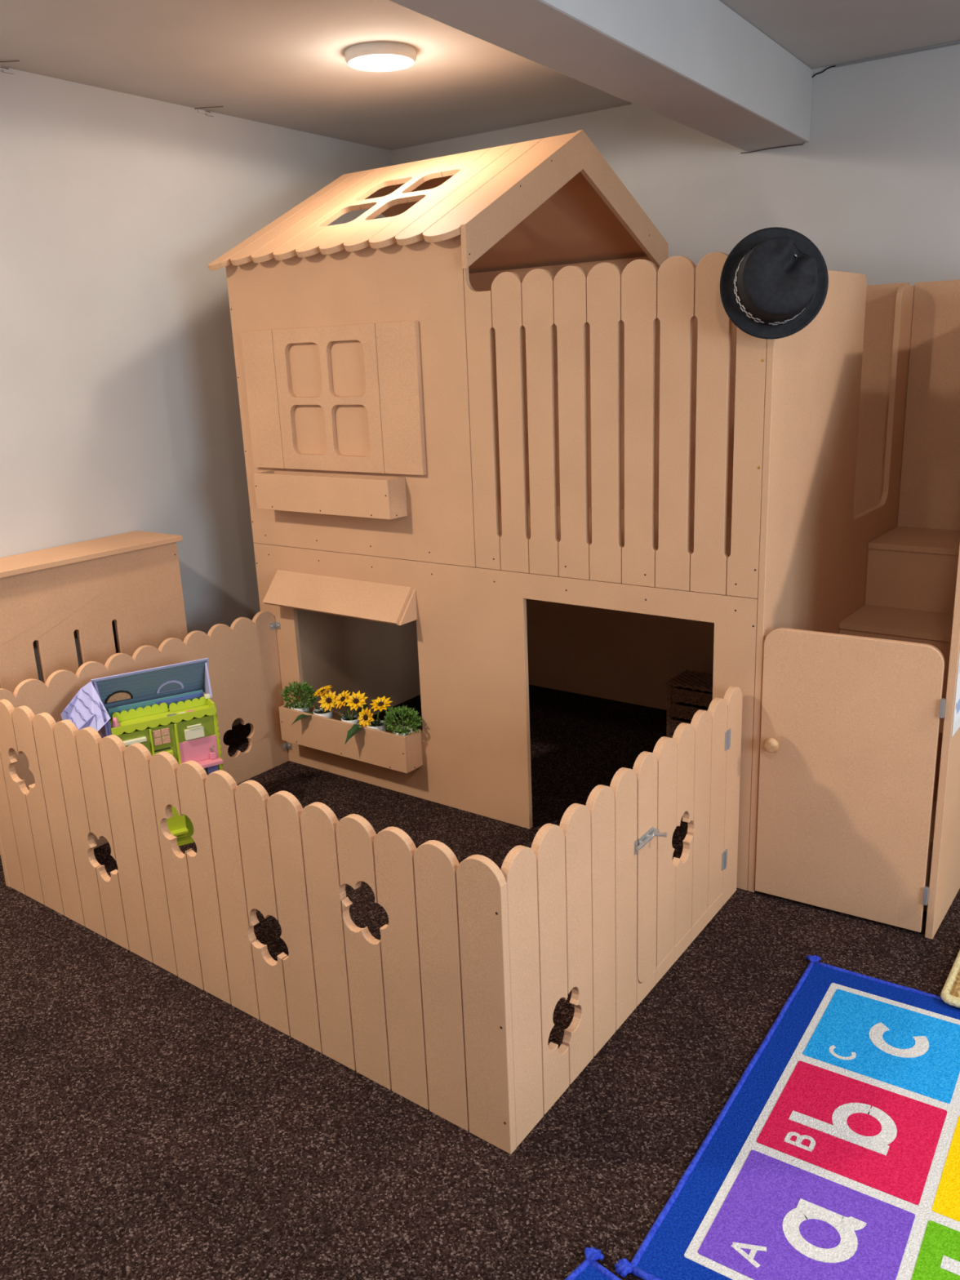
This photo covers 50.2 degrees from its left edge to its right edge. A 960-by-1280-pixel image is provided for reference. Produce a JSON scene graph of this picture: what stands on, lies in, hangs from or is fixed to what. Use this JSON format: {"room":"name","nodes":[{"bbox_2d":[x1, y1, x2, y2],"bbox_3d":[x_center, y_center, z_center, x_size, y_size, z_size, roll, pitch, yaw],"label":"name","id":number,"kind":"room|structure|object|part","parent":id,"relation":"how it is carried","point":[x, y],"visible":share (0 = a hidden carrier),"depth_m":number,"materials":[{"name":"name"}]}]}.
{"room":"children's playroom","nodes":[
{"label":"children's playroom","id":0,"kind":"room"},
{"bbox_2d":[0,68,391,726],"bbox_3d":[-1.940,-0.385,2.679,0.120,2.310,5.634,8,19,32],"label":"wall","id":1,"kind":"structure","parent":0,"point":[120,407],"depth_m":3.55,"materials":[{"name":"paint"}]},
{"bbox_2d":[0,684,959,1279],"bbox_3d":[0.133,1.088,1.604,5.700,0.100,5.900,9,19,35],"label":"floor","id":2,"kind":"structure","parent":0,"point":[153,1126],"depth_m":2.05,"materials":[{"name":"carpet"}]},
{"bbox_2d":[0,530,187,854],"bbox_3d":[-1.529,0.213,3.166,0.255,0.864,1.425,9,19,35],"label":"radiator cover","id":3,"kind":"object","parent":2,"relation":"on","point":[132,580],"visible":0.43,"depth_m":3.30,"materials":[{"name":"brown wood"}]},
{"bbox_2d":[60,657,223,846],"bbox_3d":[-1.013,0.366,3.123,0.452,0.553,0.180,-12,18,-29],"label":"dollhouse","id":4,"kind":"object","parent":2,"relation":"on","point":[141,701],"visible":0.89,"depth_m":3.11,"materials":[{"name":"green plastic"}]},
{"bbox_2d":[111,717,119,728],"bbox_3d":[-1.071,0.243,3.009,0.024,0.034,0.024,9,19,35],"label":"teapot","id":5,"kind":"object","parent":4,"relation":"on","point":[115,723],"visible":1,"depth_m":3.00,"materials":[{"name":"pink plastic"}]},
{"bbox_3d":[-1.087,0.171,3.087,0.070,0.029,0.016,-12,18,-29],"label":"arched pane","id":6,"kind":"part","parent":4,"relation":"part of","materials":[{"name":"brown plastic"}]},
{"bbox_2d":[123,736,146,746],"bbox_3d":[-1.021,0.299,3.030,0.069,0.012,0.015,-12,18,-29],"label":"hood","id":7,"kind":"object","parent":4,"relation":"attached to","point":[128,740],"depth_m":3.03,"materials":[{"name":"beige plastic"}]},
{"bbox_3d":[-0.994,0.197,3.154,0.289,0.034,0.008,-12,18,-29],"label":"attic rail","id":8,"kind":"part","parent":4,"relation":"part of","materials":[{"name":"teal plastic"}]},
{"bbox_3d":[-0.965,0.281,3.064,0.023,0.023,0.003,-12,18,-29],"label":"picture pane","id":9,"kind":"part","parent":4,"relation":"part of","materials":[{"name":"pink plastic"}]},
{"bbox_3d":[-0.964,0.304,3.071,0.023,0.023,0.003,-12,18,-29],"label":"picture pane","id":10,"kind":"part","parent":4,"relation":"part of","materials":[{"name":"pink plastic"}]},
{"bbox_3d":[-0.956,0.290,3.075,0.053,0.051,0.004,-12,18,-29],"label":"picture panel","id":11,"kind":"part","parent":4,"relation":"part of","materials":[{"name":"pink plastic"}]},
{"bbox_2d":[154,750,173,755],"bbox_3d":[-0.952,0.346,3.087,0.054,0.017,0.011,-12,18,-29],"label":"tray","id":12,"kind":"object","parent":4,"relation":"on","point":[171,752],"depth_m":3.09,"materials":[{"name":"plastic"}]},
{"bbox_3d":[-0.944,0.276,3.076,0.023,0.023,0.003,-12,18,-29],"label":"picture pane","id":13,"kind":"part","parent":4,"relation":"part of","materials":[{"name":"pink plastic"}]},
{"bbox_3d":[-0.943,0.300,3.083,0.023,0.023,0.003,-12,18,-29],"label":"picture pane","id":14,"kind":"part","parent":4,"relation":"part of","materials":[{"name":"pink plastic"}]},
{"bbox_3d":[-0.955,0.144,3.163,0.070,0.029,0.016,-12,18,-29],"label":"arched pane","id":15,"kind":"part","parent":4,"relation":"part of","materials":[{"name":"blue plastic"}]},
{"bbox_3d":[-0.870,0.284,3.123,0.058,0.033,0.011,-12,18,-29],"label":"oven door","id":16,"kind":"part","parent":4,"relation":"part of","materials":[{"name":"beige plastic"}]},
{"bbox_3d":[-0.868,0.261,3.110,0.044,0.006,0.005,-12,18,-29],"label":"oven handle","id":17,"kind":"part","parent":4,"relation":"part of","materials":[{"name":"beige plastic"}]},
{"bbox_2d":[196,756,223,768],"bbox_3d":[-0.857,0.383,3.139,0.135,0.012,0.038,-12,18,-29],"label":"countertop","id":18,"kind":"structure","parent":4,"relation":"on","point":[208,762],"depth_m":3.15,"materials":[{"name":"pink plastic"}]},
{"bbox_2d":[0,610,742,1154],"bbox_3d":[-0.337,0.416,2.769,1.823,0.594,1.133,9,19,35],"label":"picket fence","id":19,"kind":"object","parent":2,"relation":"on","point":[451,1011],"visible":1,"depth_m":2.19,"materials":[{"name":"brown wood"}]},
{"bbox_3d":[-1.052,0.300,3.305,0.018,0.582,1.097,9,19,35],"label":"scalloped panel","id":20,"kind":"part","parent":19,"relation":"part of","materials":[{"name":"brown wood"}]},
{"bbox_3d":[0.333,0.443,2.191,0.002,0.032,0.012,9,19,35],"label":"latch plate","id":21,"kind":"part","parent":19,"relation":"part of","materials":[{"name":"silver metal"}]},
{"bbox_3d":[0.361,0.431,2.231,0.002,0.026,0.072,9,19,34],"label":"latch plate","id":22,"kind":"part","parent":19,"relation":"part of","materials":[{"name":"silver metal"}]},
{"bbox_3d":[0.374,0.776,2.343,0.018,0.079,0.099,9,19,34],"label":"board","id":23,"kind":"part","parent":19,"relation":"part of","materials":[{"name":"brown wood"}]},
{"bbox_3d":[0.393,0.424,2.239,0.031,0.015,0.012,7,18,30],"label":"bolt handle","id":24,"kind":"part","parent":19,"relation":"part of","materials":[{"name":"silver metal"}]},
{"bbox_3d":[0.431,0.768,2.427,0.018,0.043,0.099,9,19,34],"label":"board","id":25,"kind":"part","parent":19,"relation":"part of","materials":[{"name":"brown wood"}]},
{"bbox_3d":[0.489,0.744,2.506,0.018,0.043,0.099,9,19,34],"label":"board","id":26,"kind":"part","parent":19,"relation":"part of","materials":[{"name":"brown wood"}]},
{"bbox_3d":[0.546,0.719,2.585,0.018,0.043,0.099,9,19,34],"label":"board","id":27,"kind":"part","parent":19,"relation":"part of","materials":[{"name":"brown wood"}]},
{"bbox_3d":[0.603,0.694,2.663,0.018,0.043,0.099,9,19,34],"label":"board","id":28,"kind":"part","parent":19,"relation":"part of","materials":[{"name":"brown wood"}]},
{"bbox_2d":[207,129,914,892],"bbox_3d":[0.279,-0.578,3.465,1.877,2.079,1.327,9,19,35],"label":"playhouse","id":29,"kind":"object","parent":2,"relation":"on","point":[500,441],"visible":0.98,"depth_m":3.07,"materials":[{"name":"brown wood"}]},
{"bbox_2d":[240,329,284,468],"bbox_3d":[-0.716,-0.796,3.405,0.147,0.443,0.018,9,19,35],"label":"shutter","id":30,"kind":"object","parent":29,"relation":"hanging from","point":[260,351],"depth_m":3.39,"materials":[{"name":"brown wood"}]},
{"bbox_2d":[279,680,316,711],"bbox_3d":[-0.635,0.246,3.631,0.158,0.208,0.110,9,19,35],"label":"potted shrub","id":31,"kind":"object","parent":29,"relation":"on","point":[302,706],"visible":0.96,"depth_m":3.60,"materials":[{"name":"green plant"}]},
{"bbox_2d":[290,702,309,711],"bbox_3d":[-0.635,0.288,3.643,0.066,0.119,0.066,9,19,35],"label":"pot","id":32,"kind":"object","parent":31,"relation":"on","point":[301,707],"depth_m":3.61,"materials":[{"name":"white ceramic"}]},
{"bbox_2d":[290,684,338,725],"bbox_3d":[-0.560,0.261,3.564,0.179,0.209,0.102,0,16,9],"label":"sunflower","id":33,"kind":"object","parent":29,"relation":"on","point":[326,711],"visible":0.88,"depth_m":3.53,"materials":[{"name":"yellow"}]},
{"bbox_2d":[313,707,332,718],"bbox_3d":[-0.544,0.303,3.579,0.066,0.119,0.066,9,19,35],"label":"pot","id":34,"kind":"object","parent":33,"relation":"on","point":[318,711],"depth_m":3.55,"materials":[{"name":"white ceramic"}]},
{"bbox_2d":[325,697,331,702],"bbox_3d":[-0.518,0.207,3.512,0.018,0.018,0.013,-1,16,6],"label":"flower","id":35,"kind":"object","parent":33,"relation":"on","point":[329,700],"depth_m":3.51,"materials":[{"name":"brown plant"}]},
{"bbox_3d":[-0.421,-0.734,3.222,0.976,0.938,0.018,9,19,35],"label":"panel","id":36,"kind":"part","parent":29,"relation":"part of","materials":[{"name":"brown wood"}]},
{"bbox_2d":[334,689,368,724],"bbox_3d":[-0.434,0.277,3.484,0.124,0.212,0.089,-1,16,4],"label":"sunflower","id":37,"kind":"object","parent":29,"relation":"on","point":[350,718],"visible":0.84,"depth_m":3.46,"materials":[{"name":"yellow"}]},
{"bbox_3d":[-0.450,0.245,3.486,0.035,0.096,0.013,9,19,35],"label":"stem","id":38,"kind":"part","parent":37,"relation":"part of","materials":[{"name":"green plant"}]},
{"bbox_2d":[341,714,359,724],"bbox_3d":[-0.437,0.320,3.502,0.066,0.119,0.066,9,19,35],"label":"pot","id":39,"kind":"object","parent":37,"relation":"on","point":[350,718],"depth_m":3.48,"materials":[{"name":"white ceramic"}]},
{"bbox_3d":[-0.427,0.247,3.471,0.043,0.098,0.012,9,19,35],"label":"stem","id":40,"kind":"part","parent":37,"relation":"part of","materials":[{"name":"green plant"}]},
{"bbox_2d":[353,697,358,703],"bbox_3d":[-0.417,0.205,3.445,0.018,0.015,0.017,9,19,35],"label":"flower","id":41,"kind":"object","parent":37,"relation":"on","point":[356,700],"depth_m":3.44,"materials":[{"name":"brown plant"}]},
{"bbox_2d":[344,696,398,744],"bbox_3d":[-0.357,0.294,3.416,0.183,0.210,0.093,-2,16,1],"label":"sunflower","id":42,"kind":"object","parent":29,"relation":"on","point":[371,722],"visible":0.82,"depth_m":3.40,"materials":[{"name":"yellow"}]},
{"bbox_2d":[363,715,368,719],"bbox_3d":[-0.381,0.258,3.412,0.019,0.018,0.011,9,19,35],"label":"flower","id":43,"kind":"object","parent":42,"relation":"on","point":[365,717],"depth_m":3.41,"materials":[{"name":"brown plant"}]},
{"bbox_2d":[366,720,386,731],"bbox_3d":[-0.344,0.335,3.436,0.066,0.119,0.066,9,19,35],"label":"pot","id":44,"kind":"object","parent":42,"relation":"on","point":[376,724],"depth_m":3.40,"materials":[{"name":"white ceramic"}]},
{"bbox_3d":[-0.336,0.259,3.406,0.040,0.102,0.011,9,19,35],"label":"stem","id":45,"kind":"part","parent":42,"relation":"part of","materials":[{"name":"green plant"}]},
{"bbox_2d":[374,320,426,475],"bbox_3d":[-0.236,-0.718,3.061,0.153,0.443,0.018,9,19,35],"label":"shutter","id":46,"kind":"object","parent":29,"relation":"hanging from","point":[400,364],"depth_m":3.05,"materials":[{"name":"brown wood"}]},
{"bbox_2d":[382,705,422,736],"bbox_3d":[-0.251,0.311,3.357,0.136,0.200,0.116,0,16,8],"label":"potted shrub","id":47,"kind":"object","parent":29,"relation":"on","point":[402,731],"visible":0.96,"depth_m":3.33,"materials":[{"name":"green plant"}]},
{"bbox_2d":[393,726,413,736],"bbox_3d":[-0.249,0.351,3.367,0.066,0.119,0.066,9,19,35],"label":"pot","id":48,"kind":"object","parent":47,"relation":"on","point":[402,731],"depth_m":3.32,"materials":[{"name":"white ceramic"}]},
{"bbox_3d":[0.012,-0.622,2.925,0.089,0.851,0.018,9,19,35],"label":"post panel","id":49,"kind":"part","parent":29,"relation":"part of","materials":[{"name":"brown wood"}]},
{"bbox_3d":[-0.034,0.167,3.208,1.852,0.812,0.018,9,19,35],"label":"panel","id":50,"kind":"part","parent":29,"relation":"part of","materials":[{"name":"brown wood"}]},
{"bbox_3d":[0.095,-1.553,3.751,0.996,0.329,0.631,9,19,35],"label":"roof panel","id":51,"kind":"part","parent":29,"relation":"part of","materials":[{"name":"brown wood"}]},
{"bbox_2d":[720,226,828,339],"bbox_3d":[0.662,-0.795,2.281,0.240,0.242,0.124,-1,16,3],"label":"hat","id":52,"kind":"object","parent":29,"relation":"hanging from","point":[774,282],"visible":1,"depth_m":2.27,"materials":[{"name":"black fabric"}]},
{"bbox_3d":[1.055,-0.233,3.017,0.018,1.598,1.203,9,19,35],"label":"panel","id":53,"kind":"part","parent":29,"relation":"part of","materials":[{"name":"brown wood"}]},
{"bbox_2d":[564,1246,621,1279],"bbox_3d":[0.106,1.161,1.134,0.933,0.021,0.727,-17,21,-42],"label":"rug","id":54,"kind":"object","parent":2,"relation":"on","point":[589,1268],"visible":1,"depth_m":1.65,"materials":[{"name":"blue carpet"}]},
{"bbox_2d":[666,669,712,737],"bbox_3d":[0.864,0.278,3.690,0.352,0.264,0.174,9,19,35],"label":"drawers","id":55,"kind":"object","parent":2,"relation":"on","point":[692,691],"visible":0.38,"depth_m":3.69,"materials":[{"name":"brown wood"}]},
{"bbox_3d":[0.689,0.282,3.727,0.016,0.250,0.016,9,19,35],"label":"post","id":56,"kind":"part","parent":55,"relation":"part of","materials":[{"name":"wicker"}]},
{"bbox_2d":[614,955,959,1279],"bbox_3d":[0.832,0.931,1.839,0.806,0.021,1.040,8,19,33],"label":"rug","id":57,"kind":"object","parent":2,"relation":"on","point":[834,1154],"visible":0.98,"depth_m":1.85,"materials":[{"name":"multicoloured carpet"}]},
{"bbox_2d":[755,280,959,939],"bbox_3d":[1.233,-0.193,2.867,0.448,1.588,1.243,9,19,35],"label":"staircase","id":58,"kind":"structure","parent":2,"relation":"on","point":[859,803],"depth_m":2.58,"materials":[{"name":"brown wood"}]},
{"bbox_3d":[0.742,0.266,2.604,0.041,0.041,0.036,9,19,35],"label":"knob","id":59,"kind":"part","parent":58,"relation":"part of","materials":[{"name":"brown wood"}]},
{"bbox_3d":[0.903,0.344,2.551,0.419,0.734,0.018,8,19,32],"label":"door","id":60,"kind":"part","parent":58,"relation":"part of","materials":[{"name":"brown wood"}]},
{"bbox_3d":[1.594,-0.341,3.339,0.448,1.588,0.018,9,19,35],"label":"panel","id":61,"kind":"part","parent":58,"relation":"part of","materials":[{"name":"brown wood"}]},
{"bbox_3d":[1.418,-0.163,2.759,0.018,1.575,1.167,9,19,35],"label":"guard panel","id":62,"kind":"part","parent":58,"relation":"part of","materials":[{"name":"brown wood"}]},
{"bbox_2d":[951,651,959,737],"bbox_3d":[1.154,0.055,2.422,0.001,0.300,0.216,9,19,35],"label":"poster","id":63,"kind":"object","parent":58,"relation":"attached to","point":[956,724],"visible":1,"depth_m":2.38,"materials":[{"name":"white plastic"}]},
{"bbox_2d":[954,665,959,723],"bbox_3d":[1.154,0.045,2.419,0.001,0.260,0.196,9,19,35],"label":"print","id":64,"kind":"object","parent":63,"relation":"attached to","point":[957,706],"depth_m":2.37},
{"bbox_2d":[940,950,959,1008],"bbox_3d":[1.280,0.776,2.256,0.441,0.029,0.321,9,19,34],"label":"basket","id":65,"kind":"object","parent":2,"relation":"on","point":[950,993],"visible":1,"depth_m":2.28,"materials":[{"name":"fabric"}]},
{"bbox_2d":[0,0,959,150],"bbox_3d":[-0.002,-1.236,0.978,5.800,0.100,5.900,9,19,35],"label":"ceiling","id":66,"kind":"structure","parent":0,"point":[279,63],"depth_m":3.11,"materials":[{"name":"paint"}]},
{"bbox_2d":[0,60,19,74],"bbox_3d":[-1.397,-1.700,3.034,0.100,0.015,0.086,9,19,35],"label":"clip","id":67,"kind":"object","parent":66,"relation":"attached to","point":[4,69],"visible":1,"depth_m":3.07,"materials":[{"name":"paint"}]},
{"bbox_2d":[194,106,222,116],"bbox_3d":[-0.959,-1.899,3.674,0.100,0.015,0.086,9,19,35],"label":"clip","id":68,"kind":"object","parent":66,"relation":"attached to","point":[206,113],"visible":1,"depth_m":3.70,"materials":[{"name":"paint"}]},
{"bbox_2d":[344,41,416,71],"bbox_3d":[-0.299,-1.750,3.085,0.214,0.034,0.214,9,19,35],"label":"recessed light","id":69,"kind":"object","parent":66,"relation":"in","point":[375,56],"visible":1,"depth_m":3.03,"materials":[{"name":"white plastic"}]},
{"bbox_2d":[351,54,410,71],"bbox_3d":[-0.298,-1.740,3.088,0.181,0.012,0.181,9,19,35],"label":"diffuser","id":70,"kind":"object","parent":69,"relation":"attached to","point":[359,62],"depth_m":3.07,"materials":[{"name":"beige plastic"}]},
{"bbox_2d":[388,0,813,151],"bbox_3d":[-0.452,-1.139,1.301,0.233,0.226,5.651,8,19,31],"label":"ceiling beam","id":71,"kind":"structure","parent":66,"relation":"attached to","point":[700,65],"depth_m":2.60,"materials":[{"name":"paint"}]},
{"bbox_2d":[391,40,959,285],"bbox_3d":[1.716,-0.763,3.484,5.800,2.310,0.120,9,19,35],"label":"wall","id":72,"kind":"structure","parent":0,"point":[874,185],"depth_m":3.53,"materials":[{"name":"paint"}]},
{"bbox_2d":[740,41,959,153],"bbox_3d":[1.565,-1.755,3.199,1.572,0.232,0.011,9,19,35],"label":"cable","id":73,"kind":"object","parent":72,"relation":"attached to","point":[955,43],"visible":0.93,"depth_m":3.36,"materials":[{"name":"black plastic"}]}
]}

